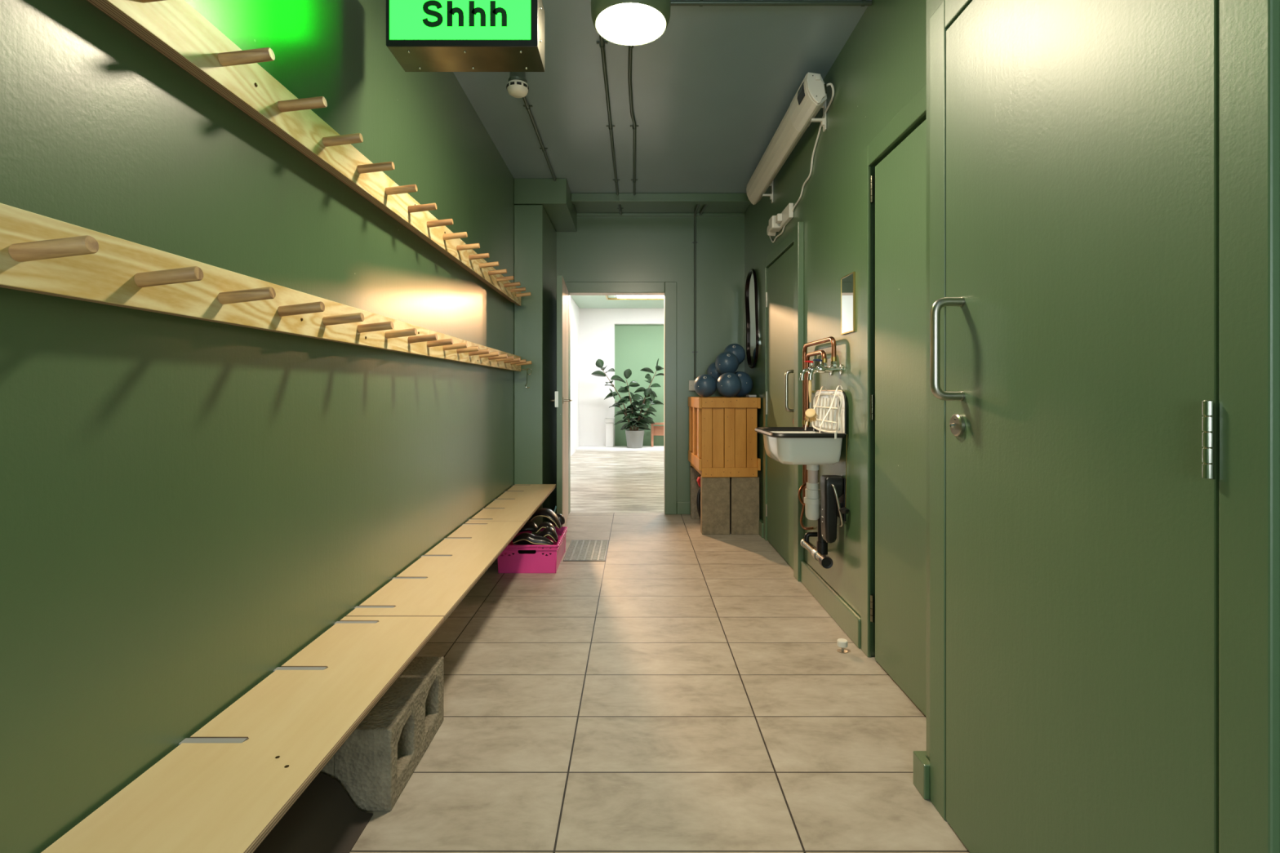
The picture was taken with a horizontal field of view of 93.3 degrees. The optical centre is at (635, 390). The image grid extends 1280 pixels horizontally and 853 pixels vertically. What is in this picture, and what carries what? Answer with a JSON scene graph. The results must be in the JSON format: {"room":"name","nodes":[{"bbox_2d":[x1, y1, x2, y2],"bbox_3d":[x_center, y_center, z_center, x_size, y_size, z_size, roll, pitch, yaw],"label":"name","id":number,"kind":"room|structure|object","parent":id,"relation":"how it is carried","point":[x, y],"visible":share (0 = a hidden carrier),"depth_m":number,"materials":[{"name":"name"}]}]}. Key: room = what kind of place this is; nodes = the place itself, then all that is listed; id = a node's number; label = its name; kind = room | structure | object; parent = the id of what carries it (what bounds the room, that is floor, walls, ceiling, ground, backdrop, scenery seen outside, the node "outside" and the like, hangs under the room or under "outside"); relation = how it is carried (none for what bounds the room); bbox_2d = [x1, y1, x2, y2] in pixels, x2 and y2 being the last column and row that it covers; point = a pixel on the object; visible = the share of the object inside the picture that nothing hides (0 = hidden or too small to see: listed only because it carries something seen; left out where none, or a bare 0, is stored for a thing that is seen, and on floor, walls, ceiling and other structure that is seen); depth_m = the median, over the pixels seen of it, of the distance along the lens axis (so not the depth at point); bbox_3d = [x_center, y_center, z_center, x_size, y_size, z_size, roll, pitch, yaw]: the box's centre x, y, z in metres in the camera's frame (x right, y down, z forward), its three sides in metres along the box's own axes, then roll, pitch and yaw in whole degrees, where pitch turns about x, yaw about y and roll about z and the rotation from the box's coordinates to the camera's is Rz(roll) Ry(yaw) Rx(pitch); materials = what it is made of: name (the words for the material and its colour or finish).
{"room":"changing room corridor","nodes":[
{"label":"changing room corridor","id":0,"kind":"room"},
{"bbox_2d":[0,0,515,852],"bbox_3d":[-0.975,-0.254,1.555,0.100,2.720,7.910,0,0,0],"label":"wall","id":1,"kind":"structure","parent":0,"point":[188,505],"depth_m":1.30,"materials":[{"name":"green paint"}]},
{"bbox_2d":[0,203,531,371],"bbox_3d":[-0.839,-0.200,2.400,0.171,0.111,4.300,0,0,0],"label":"peg rail","id":2,"kind":"object","parent":1,"relation":"attached to","point":[39,254],"visible":1,"depth_m":1.12,"materials":[{"name":"brown wood"}]},
{"bbox_2d":[520,368,531,387],"bbox_3d":[-0.822,-0.094,4.530,0.085,0.151,0.006,0,0,0],"label":"hook","id":3,"kind":"object","parent":2,"relation":"hanging from","point":[527,368],"visible":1,"depth_m":4.53,"materials":[{"name":"silver metal"}]},
{"bbox_2d":[40,484,555,852],"bbox_3d":[-0.764,0.792,2.569,0.320,0.160,4.058,0,0,0],"label":"bench","id":4,"kind":"object","parent":1,"relation":"attached to","point":[226,786],"visible":1,"depth_m":1.29,"materials":[{"name":"brown wood"}]},
{"bbox_2d":[86,0,531,306],"bbox_3d":[-0.839,-0.692,2.400,0.172,0.110,4.300,0,0,0],"label":"peg rail","id":5,"kind":"object","parent":1,"relation":"attached to","point":[174,28],"visible":1,"depth_m":1.46,"materials":[{"name":"brown wood"}]},
{"bbox_2d":[514,204,556,534],"bbox_3d":[-0.816,-0.154,5.005,0.216,2.520,0.809,0,0,0],"label":"wall column","id":6,"kind":"structure","parent":0,"point":[535,234],"depth_m":4.60,"materials":[{"name":"green paint"}]},
{"bbox_2d":[514,178,577,231],"bbox_3d":[-0.725,-1.516,5.000,0.398,0.193,0.817,0,0,0],"label":"beam","id":7,"kind":"structure","parent":0,"point":[555,197],"depth_m":4.59,"materials":[{"name":"green paint"}]},
{"bbox_2d":[570,296,579,456],"bbox_3d":[-1.140,-0.243,8.765,0.100,2.699,6.469,0,0,0],"label":"wall","id":8,"kind":"structure","parent":0,"point":[575,309],"depth_m":10.88,"materials":[{"name":"white paint"}]},
{"bbox_2d":[579,308,663,445],"bbox_3d":[1.555,-0.243,11.775,5.290,2.699,0.150,0,0,0],"label":"wall","id":9,"kind":"structure","parent":0,"point":[597,326],"depth_m":11.70,"materials":[{"name":"white paint"}]},
{"bbox_2d":[576,445,663,451],"bbox_3d":[1.555,1.089,11.374,5.288,0.035,0.649,0,0,0],"label":"trim","id":10,"kind":"structure","parent":9,"relation":"attached to","point":[581,448],"depth_m":11.17,"materials":[{"name":"white paint"}]},
{"bbox_2d":[604,417,613,446],"bbox_3d":[-0.500,0.803,11.590,0.170,0.534,0.210,0,0,0],"label":"box","id":11,"kind":"object","parent":10,"relation":"on","point":[609,422],"visible":1,"depth_m":11.50,"materials":[{"name":"white paint"}]},
{"bbox_2d":[591,358,663,448],"bbox_3d":[-0.098,0.230,11.261,1.455,1.680,0.626,0,0,-10],"label":"rubber plant","id":12,"kind":"object","parent":10,"relation":"on","point":[634,437],"visible":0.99,"depth_m":11.20,"materials":[{"name":"green plant"}]},
{"bbox_2d":[650,422,663,446],"bbox_3d":[0.995,0.843,11.595,1.410,0.454,0.190,0,0,0],"label":"wooden bench","id":13,"kind":"object","parent":10,"relation":"on","point":[655,430],"visible":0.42,"depth_m":11.64,"materials":[{"name":"brown wood"}]},
{"bbox_2d":[614,324,663,445],"bbox_3d":[0.895,-0.099,11.898,2.610,2.410,0.105,0,0,0],"label":"wall","id":14,"kind":"structure","parent":0,"point":[637,347],"depth_m":11.85,"materials":[{"name":"green paint"}]},
{"bbox_2d":[555,216,744,513],"bbox_3d":[0.050,-0.254,5.470,2.150,2.720,0.120,0,0,0],"label":"wall","id":15,"kind":"structure","parent":0,"point":[602,248],"depth_m":5.41,"materials":[{"name":"green paint"}]},
{"bbox_2d":[549,275,572,529],"bbox_3d":[-0.584,0.110,4.993,0.167,1.977,0.784,0,0,0],"label":"door","id":16,"kind":"structure","parent":15,"relation":"in","point":[561,400],"depth_m":4.66,"materials":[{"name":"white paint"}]},
{"bbox_2d":[564,281,676,514],"bbox_3d":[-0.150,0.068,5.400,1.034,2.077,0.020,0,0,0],"label":"trim","id":17,"kind":"structure","parent":15,"relation":"attached to","point":[668,288],"depth_m":5.39,"materials":[{"name":"green paint"}]},
{"bbox_2d":[676,502,690,514],"bbox_3d":[0.671,1.051,5.402,0.606,0.110,0.014,0,0,0],"label":"baseboard","id":18,"kind":"structure","parent":15,"relation":"attached to","point":[682,508],"depth_m":5.39,"materials":[{"name":"green paint"}]},
{"bbox_2d":[688,380,694,391],"bbox_3d":[0.530,-0.045,5.391,0.110,0.092,0.036,0,0,0],"label":"wall switch","id":19,"kind":"object","parent":15,"relation":"attached to","point":[691,382],"visible":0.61,"depth_m":5.38,"materials":[{"name":"white plastic"}]},
{"bbox_2d":[692,204,699,378],"bbox_3d":[0.530,-0.842,5.229,0.052,1.476,0.358,0,0,0],"label":"conduit","id":20,"kind":"object","parent":15,"relation":"attached to","point":[695,242],"visible":0.95,"depth_m":5.39,"materials":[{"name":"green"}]},
{"bbox_2d":[350,451,969,852],"bbox_3d":[1.550,1.156,4.900,5.500,0.100,14.600,0,0,0],"label":"floor","id":21,"kind":"structure","parent":0,"point":[680,691],"depth_m":2.07,"materials":[{"name":"tile"}]},
{"bbox_2d":[253,773,373,852],"bbox_3d":[-0.802,1.047,0.963,0.236,0.119,1.225,0,0,0],"label":"mat","id":22,"kind":"object","parent":21,"relation":"on","point":[324,819],"visible":0.71,"depth_m":1.46,"materials":[{"name":"grey rubber"}]},
{"bbox_2d":[319,656,443,811],"bbox_3d":[-0.750,0.998,1.806,0.216,0.216,0.439,0,0,0],"label":"concrete block","id":23,"kind":"object","parent":21,"relation":"on","point":[375,763],"visible":0.62,"depth_m":1.64,"materials":[{"name":"grey concrete"}]},
{"bbox_2d":[497,526,567,573],"bbox_3d":[-0.656,1.018,3.895,0.383,0.175,0.510,0,0,0],"label":"plastic basket","id":24,"kind":"object","parent":21,"relation":"on","point":[537,562],"visible":0.59,"depth_m":3.66,"materials":[{"name":"pink plastic"}]},
{"bbox_2d":[517,520,537,533],"bbox_3d":[-0.720,0.898,3.933,0.176,0.090,0.112,0,0,0],"label":"strap","id":25,"kind":"object","parent":24,"relation":"in","point":[530,526],"visible":0.54,"depth_m":3.90,"materials":[{"name":"black leather"}]},
{"bbox_2d":[510,541,554,555],"bbox_3d":[-0.660,1.019,3.860,0.272,0.141,0.291,0,0,0],"label":"strap","id":26,"kind":"object","parent":24,"relation":"in","point":[522,543],"visible":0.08,"depth_m":3.77,"materials":[{"name":"black plastic"}]},
{"bbox_2d":[512,532,553,545],"bbox_3d":[-0.628,0.912,3.699,0.252,0.081,0.076,0,0,0],"label":"strap","id":27,"kind":"object","parent":24,"relation":"in","point":[533,540],"visible":0.96,"depth_m":3.68,"materials":[{"name":"black leather"}]},
{"bbox_2d":[528,507,560,528],"bbox_3d":[-0.609,0.851,4.027,0.247,0.124,0.109,0,0,17],"label":"strap","id":28,"kind":"object","parent":24,"relation":"in","point":[548,513],"visible":0.9,"depth_m":3.99,"materials":[{"name":"black plastic"}]},
{"bbox_2d":[535,521,555,537],"bbox_3d":[-0.582,0.898,3.900,0.132,0.095,0.079,0,0,0],"label":"strap","id":29,"kind":"object","parent":24,"relation":"in","point":[545,524],"visible":0.63,"depth_m":3.88,"materials":[{"name":"black leather"}]},
{"bbox_2d":[536,526,558,542],"bbox_3d":[-0.565,0.902,3.779,0.156,0.091,0.090,0,0,0],"label":"strap","id":30,"kind":"object","parent":24,"relation":"in","point":[549,531],"visible":0.73,"depth_m":3.75,"materials":[{"name":"black plastic"}]},
{"bbox_2d":[549,513,564,524],"bbox_3d":[-0.532,0.874,4.085,0.111,0.081,0.078,0,0,0],"label":"strap","id":31,"kind":"object","parent":24,"relation":"in","point":[561,517],"visible":0.42,"depth_m":4.06,"materials":[{"name":"black leather"}]},
{"bbox_2d":[563,540,608,561],"bbox_3d":[-0.334,1.102,4.189,0.275,0.008,0.542,0,0,0],"label":"drain cover","id":32,"kind":"object","parent":21,"relation":"on","point":[578,550],"visible":1,"depth_m":4.13,"materials":[{"name":"grey metal"}]},
{"bbox_2d":[689,466,701,519],"bbox_3d":[0.528,0.886,5.250,0.102,0.440,0.103,0,0,0],"label":"concrete block","id":33,"kind":"object","parent":21,"relation":"on","point":[694,474],"visible":0.51,"depth_m":5.20,"materials":[{"name":"grey concrete"}]},
{"bbox_2d":[696,476,700,519],"bbox_3d":[0.578,0.907,4.955,0.164,0.398,0.190,0,0,0],"label":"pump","id":34,"kind":"object","parent":21,"relation":"on","point":[698,497],"visible":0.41,"depth_m":4.91,"materials":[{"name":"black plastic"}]},
{"bbox_2d":[700,475,729,534],"bbox_3d":[0.616,0.886,4.688,0.217,0.440,0.103,0,0,0],"label":"concrete block","id":35,"kind":"object","parent":21,"relation":"on","point":[714,491],"visible":0.86,"depth_m":4.64,"materials":[{"name":"grey concrete"}]},
{"bbox_2d":[688,396,760,477],"bbox_3d":[0.709,0.358,4.979,0.475,0.610,0.702,0,0,-2],"label":"wooden crate","id":36,"kind":"object","parent":35,"relation":"on","point":[722,435],"visible":1,"depth_m":4.65,"materials":[{"name":"orange wood"}]},
{"bbox_2d":[693,373,716,397],"bbox_3d":[0.564,-0.041,4.880,0.187,0.187,0.187,0,0,0],"label":"exercise ball","id":37,"kind":"object","parent":36,"relation":"on","point":[704,385],"visible":0.98,"depth_m":4.81,"materials":[{"name":"blue rubber"}]},
{"bbox_2d":[706,362,721,381],"bbox_3d":[0.694,-0.156,5.140,0.176,0.176,0.176,0,0,0],"label":"exercise ball","id":38,"kind":"object","parent":37,"relation":"on","point":[712,371],"visible":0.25,"depth_m":5.07,"materials":[{"name":"blue rubber"}]},
{"bbox_2d":[724,343,745,364],"bbox_3d":[0.837,-0.306,5.125,0.185,0.185,0.185,0,0,0],"label":"exercise ball","id":39,"kind":"object","parent":38,"relation":"on","point":[738,350],"visible":0.6,"depth_m":5.06,"materials":[{"name":"blue rubber"}]},
{"bbox_2d":[716,372,741,397],"bbox_3d":[0.735,-0.045,4.760,0.196,0.196,0.196,0,0,0],"label":"exercise ball","id":40,"kind":"object","parent":36,"relation":"on","point":[729,384],"visible":1,"depth_m":4.69,"materials":[{"name":"blue rubber"}]},
{"bbox_2d":[733,371,752,396],"bbox_3d":[0.864,-0.053,5.010,0.212,0.212,0.212,0,0,0],"label":"exercise ball","id":41,"kind":"object","parent":36,"relation":"on","point":[746,380],"visible":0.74,"depth_m":4.93,"materials":[{"name":"blue rubber"}]},
{"bbox_2d":[715,351,738,374],"bbox_3d":[0.746,-0.221,4.945,0.193,0.193,0.193,0,0,0],"label":"exercise ball","id":42,"kind":"object","parent":41,"relation":"on","point":[726,362],"visible":0.86,"depth_m":4.88,"materials":[{"name":"blue rubber"}]},
{"bbox_2d":[746,395,756,397],"bbox_3d":[0.930,0.043,4.865,0.060,0.019,0.130,0,0,0],"label":"pad","id":43,"kind":"object","parent":36,"relation":"on","point":[747,396],"visible":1,"depth_m":4.80,"materials":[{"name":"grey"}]},
{"bbox_2d":[729,476,759,534],"bbox_3d":[0.844,0.886,4.692,0.216,0.440,0.103,0,0,0],"label":"concrete block","id":44,"kind":"object","parent":21,"relation":"on","point":[744,491],"visible":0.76,"depth_m":4.64,"materials":[{"name":"grey concrete"}]},
{"bbox_2d":[836,638,848,653],"bbox_3d":[0.877,1.082,2.565,0.044,0.046,0.044,0,0,0],"label":"door stop","id":45,"kind":"object","parent":21,"relation":"on","point":[841,642],"visible":1,"depth_m":2.56,"materials":[{"name":"silver metal"}]},
{"bbox_2d":[453,0,867,308],"bbox_3d":[1.550,-1.654,4.900,5.500,0.120,14.600,0,0,0],"label":"ceiling","id":46,"kind":"structure","parent":0,"point":[712,92],"depth_m":3.33,"materials":[{"name":"paint"}]},
{"bbox_2d":[386,0,544,71],"bbox_3d":[-0.553,-1.355,2.010,0.488,0.516,0.160,0,0,0],"label":"sign box","id":47,"kind":"object","parent":46,"relation":"hanging from","point":[422,35],"visible":1,"depth_m":1.94,"materials":[{"name":"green plastic"}]},
{"bbox_2d":[506,71,528,97],"bbox_3d":[-0.585,-1.539,3.000,0.108,0.150,0.110,0,0,0],"label":"smoke detector","id":48,"kind":"object","parent":46,"relation":"attached to","point":[517,86],"visible":0.91,"depth_m":2.97,"materials":[{"name":"white plastic"}]},
{"bbox_2d":[522,96,555,181],"bbox_3d":[-0.610,-1.599,3.824,0.053,0.025,1.528,0,0,0],"label":"conduit","id":49,"kind":"object","parent":46,"relation":"attached to","point":[526,105],"visible":0.92,"depth_m":3.77,"materials":[{"name":"grey metal"}]},
{"bbox_2d":[596,34,619,195],"bbox_3d":[-0.151,-1.599,3.725,0.059,0.025,2.390,0,0,0],"label":"conduit","id":50,"kind":"object","parent":46,"relation":"attached to","point":[602,43],"visible":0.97,"depth_m":3.34,"materials":[{"name":"grey"}]},
{"bbox_2d":[591,0,671,45],"bbox_3d":[-0.018,-1.468,2.240,0.296,0.290,0.296,0,0,0],"label":"ceiling lamp","id":51,"kind":"object","parent":46,"relation":"attached to","point":[621,22],"visible":1,"depth_m":2.19,"materials":[{"name":"paint"}]},
{"bbox_2d":[627,45,638,195],"bbox_3d":[-0.014,-1.599,3.725,0.064,0.025,2.390,0,0,0],"label":"conduit","id":52,"kind":"object","parent":46,"relation":"attached to","point":[630,47],"visible":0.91,"depth_m":3.42,"materials":[{"name":"grey"}]},
{"bbox_2d":[605,295,663,299],"bbox_3d":[0.700,-1.580,9.975,2.400,0.028,0.950,0,0,0],"label":"ceiling light panel","id":53,"kind":"object","parent":46,"relation":"attached to","point":[619,297],"visible":0.18,"depth_m":10.17,"materials":[{"name":"white"}]},
{"bbox_2d":[617,295,663,297],"bbox_3d":[0.695,-1.571,9.920,2.010,0.010,0.600,0,0,0],"label":"diffuser","id":54,"kind":"object","parent":53,"relation":"attached to","point":[618,296],"depth_m":10.09,"materials":[{"name":"white"}]},
{"bbox_2d":[571,193,751,216],"bbox_3d":[0.225,-1.577,5.167,1.499,0.071,0.484,0,0,0],"label":"beam","id":55,"kind":"structure","parent":46,"relation":"attached to","point":[585,204],"depth_m":5.01,"materials":[{"name":"green paint"}]},
{"bbox_2d":[617,204,623,215],"bbox_3d":[-0.133,-1.571,5.212,0.052,0.025,0.354,0,0,0],"label":"conduit","id":56,"kind":"object","parent":55,"relation":"attached to","point":[620,208],"visible":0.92,"depth_m":5.25,"materials":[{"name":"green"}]},
{"bbox_2d":[698,204,707,215],"bbox_3d":[0.588,-1.571,5.212,0.019,0.019,0.354,0,0,-4],"label":"conduit","id":57,"kind":"object","parent":55,"relation":"attached to","point":[705,205],"visible":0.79,"depth_m":5.23,"materials":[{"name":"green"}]},
{"bbox_2d":[670,0,871,6],"bbox_3d":[0.408,-1.599,2.495,1.127,0.025,0.052,0,0,0],"label":"conduit","id":58,"kind":"object","parent":46,"relation":"attached to","point":[673,2],"visible":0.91,"depth_m":2.49,"materials":[{"name":"grey"}]},
{"bbox_2d":[744,0,926,656],"bbox_3d":[1.050,-0.254,3.605,0.150,2.720,3.810,0,0,0],"label":"wall","id":59,"kind":"structure","parent":0,"point":[881,66],"depth_m":2.80,"materials":[{"name":"green paint"}]},
{"bbox_2d":[745,268,759,368],"bbox_3d":[0.959,-0.594,4.992,0.028,0.826,0.502,0,0,0],"label":"mirror","id":60,"kind":"object","parent":59,"relation":"attached to","point":[751,284],"visible":1,"depth_m":4.99,"materials":[{"name":"brown metal"}]},
{"bbox_2d":[758,517,763,537],"bbox_3d":[0.960,1.051,4.971,0.030,0.110,0.877,0,0,0],"label":"baseboard","id":61,"kind":"structure","parent":59,"relation":"attached to","point":[760,522],"depth_m":4.58,"materials":[{"name":"green paint"}]},
{"bbox_2d":[765,244,793,568],"bbox_3d":[0.956,0.102,4.030,0.110,1.996,0.853,0,0,0],"label":"door","id":62,"kind":"structure","parent":59,"relation":"in","point":[780,294],"depth_m":4.03,"materials":[{"name":"green paint"}]},
{"bbox_2d":[766,203,793,235],"bbox_3d":[0.938,-1.114,3.977,0.075,0.090,0.493,0,0,0],"label":"wall socket","id":63,"kind":"object","parent":59,"relation":"attached to","point":[777,222],"visible":1,"depth_m":3.92,"materials":[{"name":"white plastic"}]},
{"bbox_2d":[763,222,804,581],"bbox_3d":[0.958,0.064,4.015,0.035,2.085,1.030,0,0,0],"label":"trim","id":64,"kind":"structure","parent":59,"relation":"attached to","point":[796,237],"depth_m":3.54,"materials":[{"name":"green paint"}]},
{"bbox_2d":[746,71,834,242],"bbox_3d":[0.900,-1.296,3.737,0.149,0.514,1.625,0,0,0],"label":"wall heater","id":65,"kind":"object","parent":59,"relation":"attached to","point":[811,95],"visible":0.97,"depth_m":3.35,"materials":[{"name":"beige metal"}]},
{"bbox_2d":[815,75,820,79],"bbox_3d":[0.883,-1.518,2.930,0.023,0.023,0.010,0,0,0],"label":"socket","id":66,"kind":"object","parent":65,"relation":"attached to","point":[817,77],"depth_m":2.92,"materials":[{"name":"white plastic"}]},
{"bbox_2d":[754,385,846,464],"bbox_3d":[0.794,0.165,3.001,0.338,0.378,0.506,0,0,0],"label":"sink","id":67,"kind":"object","parent":59,"relation":"attached to","point":[783,445],"depth_m":2.82,"materials":[{"name":"white ceramic"}]},
{"bbox_2d":[763,431,842,464],"bbox_3d":[0.810,0.285,3.005,0.297,0.137,0.430,0,0,0],"label":"basin","id":68,"kind":"object","parent":67,"relation":"in","point":[786,451],"depth_m":2.81,"materials":[{"name":"white ceramic"}]},
{"bbox_2d":[800,464,832,568],"bbox_3d":[0.905,0.598,3.047,0.123,0.488,0.386,0,0,10],"label":"trap","id":69,"kind":"object","parent":67,"relation":"attached to","point":[812,491],"visible":0.91,"depth_m":2.97,"materials":[{"name":"white plastic"}]},
{"bbox_2d":[804,482,820,519],"bbox_3d":[0.876,0.547,2.990,0.086,0.182,0.086,0,0,0],"label":"pipe","id":70,"kind":"object","parent":69,"relation":"on","point":[812,491],"depth_m":2.96,"materials":[{"name":"white plastic"}]},
{"bbox_2d":[839,434,849,514],"bbox_3d":[0.950,0.378,2.752,0.044,0.359,0.044,0,0,0],"label":"plug","id":71,"kind":"object","parent":67,"relation":"hanging from","point":[844,510],"visible":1,"depth_m":2.75,"materials":[{"name":"brown"}]},
{"bbox_2d":[798,350,826,505],"bbox_3d":[0.926,0.221,3.155,0.096,0.851,0.326,0,0,0],"label":"copper pipe","id":72,"kind":"object","parent":59,"relation":"attached to","point":[822,353],"visible":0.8,"depth_m":3.29,"materials":[{"name":"brown metal"}]},
{"bbox_2d":[799,360,832,380],"bbox_3d":[0.894,-0.101,3.005,0.160,0.099,0.048,0,0,0],"label":"tap","id":73,"kind":"object","parent":59,"relation":"attached to","point":[825,364],"visible":0.66,"depth_m":3.00,"materials":[{"name":"silver metal"}]},
{"bbox_2d":[800,336,836,529],"bbox_3d":[0.941,0.253,3.108,0.066,1.025,0.520,0,0,0],"label":"copper pipe","id":74,"kind":"object","parent":59,"relation":"attached to","point":[833,357],"visible":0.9,"depth_m":3.34,"materials":[{"name":"brown metal"}]},
{"bbox_2d":[807,359,843,379],"bbox_3d":[0.894,-0.101,2.861,0.160,0.099,0.048,0,0,0],"label":"tap","id":75,"kind":"object","parent":59,"relation":"attached to","point":[820,368],"visible":1,"depth_m":2.85,"materials":[{"name":"silver metal"}]},
{"bbox_2d":[804,379,817,422],"bbox_3d":[0.827,0.050,2.863,0.059,0.204,0.059,0,0,39],"label":"dish brush","id":76,"kind":"object","parent":75,"relation":"hanging from","point":[810,413],"visible":1,"depth_m":2.85,"materials":[{"name":"brown wood"}]},
{"bbox_2d":[814,391,845,434],"bbox_3d":[0.959,0.102,3.000,0.006,0.198,0.470,0,0,0],"label":"backsplash","id":77,"kind":"structure","parent":59,"relation":"attached to","point":[842,411],"depth_m":2.87,"materials":[{"name":"white plastic"}]},
{"bbox_2d":[800,560,860,648],"bbox_3d":[0.964,1.044,3.042,0.022,0.125,0.911,0,0,0],"label":"baseboard","id":78,"kind":"structure","parent":59,"relation":"attached to","point":[848,620],"depth_m":2.92,"materials":[{"name":"green paint"}]},
{"bbox_2d":[820,475,845,542],"bbox_3d":[0.926,0.557,2.834,0.096,0.308,0.132,0,0,0],"label":"water heater","id":79,"kind":"object","parent":59,"relation":"attached to","point":[833,487],"visible":0.98,"depth_m":2.80,"materials":[{"name":"black plastic"}]},
{"bbox_2d":[840,271,855,334],"bbox_3d":[0.970,-0.396,2.765,0.008,0.265,0.166,0,0,0],"label":"mirror","id":80,"kind":"object","parent":59,"relation":"attached to","point":[847,282],"visible":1,"depth_m":2.75,"materials":[{"name":"clear glass"}]},
{"bbox_2d":[860,83,926,657],"bbox_3d":[0.968,0.043,2.143,0.014,2.125,0.885,0,0,0],"label":"trim","id":81,"kind":"structure","parent":59,"relation":"attached to","point":[915,108],"depth_m":2.51,"materials":[{"name":"green paint"}]},
{"bbox_2d":[870,119,926,716],"bbox_3d":[0.991,0.092,2.120,0.050,2.012,0.750,0,0,0],"label":"door","id":82,"kind":"structure","parent":59,"relation":"in","point":[900,177],"depth_m":2.21,"materials":[{"name":"green paint"}]},
{"bbox_2d":[926,0,943,760],"bbox_3d":[0.960,-0.254,-0.362,0.310,2.720,4.075,0,0,0],"label":"wall","id":83,"kind":"structure","parent":0,"point":[932,6],"depth_m":1.66,"materials":[{"name":"green paint"}]},
{"bbox_2d":[913,751,929,799],"bbox_3d":[0.876,1.059,1.667,0.195,0.094,0.067,0,0,0],"label":"baseboard","id":84,"kind":"structure","parent":83,"relation":"attached to","point":[921,762],"depth_m":1.65,"materials":[{"name":"green paint"}]},
{"bbox_2d":[929,0,1218,852],"bbox_3d":[0.779,0.089,1.186,0.124,2.022,0.726,0,0,0],"label":"door","id":85,"kind":"structure","parent":83,"relation":"in","point":[1081,301],"depth_m":1.09,"materials":[{"name":"green paint"}]},
{"bbox_2d":[929,0,1279,852],"bbox_3d":[0.798,0.050,1.193,0.014,2.112,0.878,0,0,0],"label":"trim","id":86,"kind":"structure","parent":83,"relation":"attached to","point":[1249,30],"depth_m":0.79,"materials":[{"name":"green paint"}]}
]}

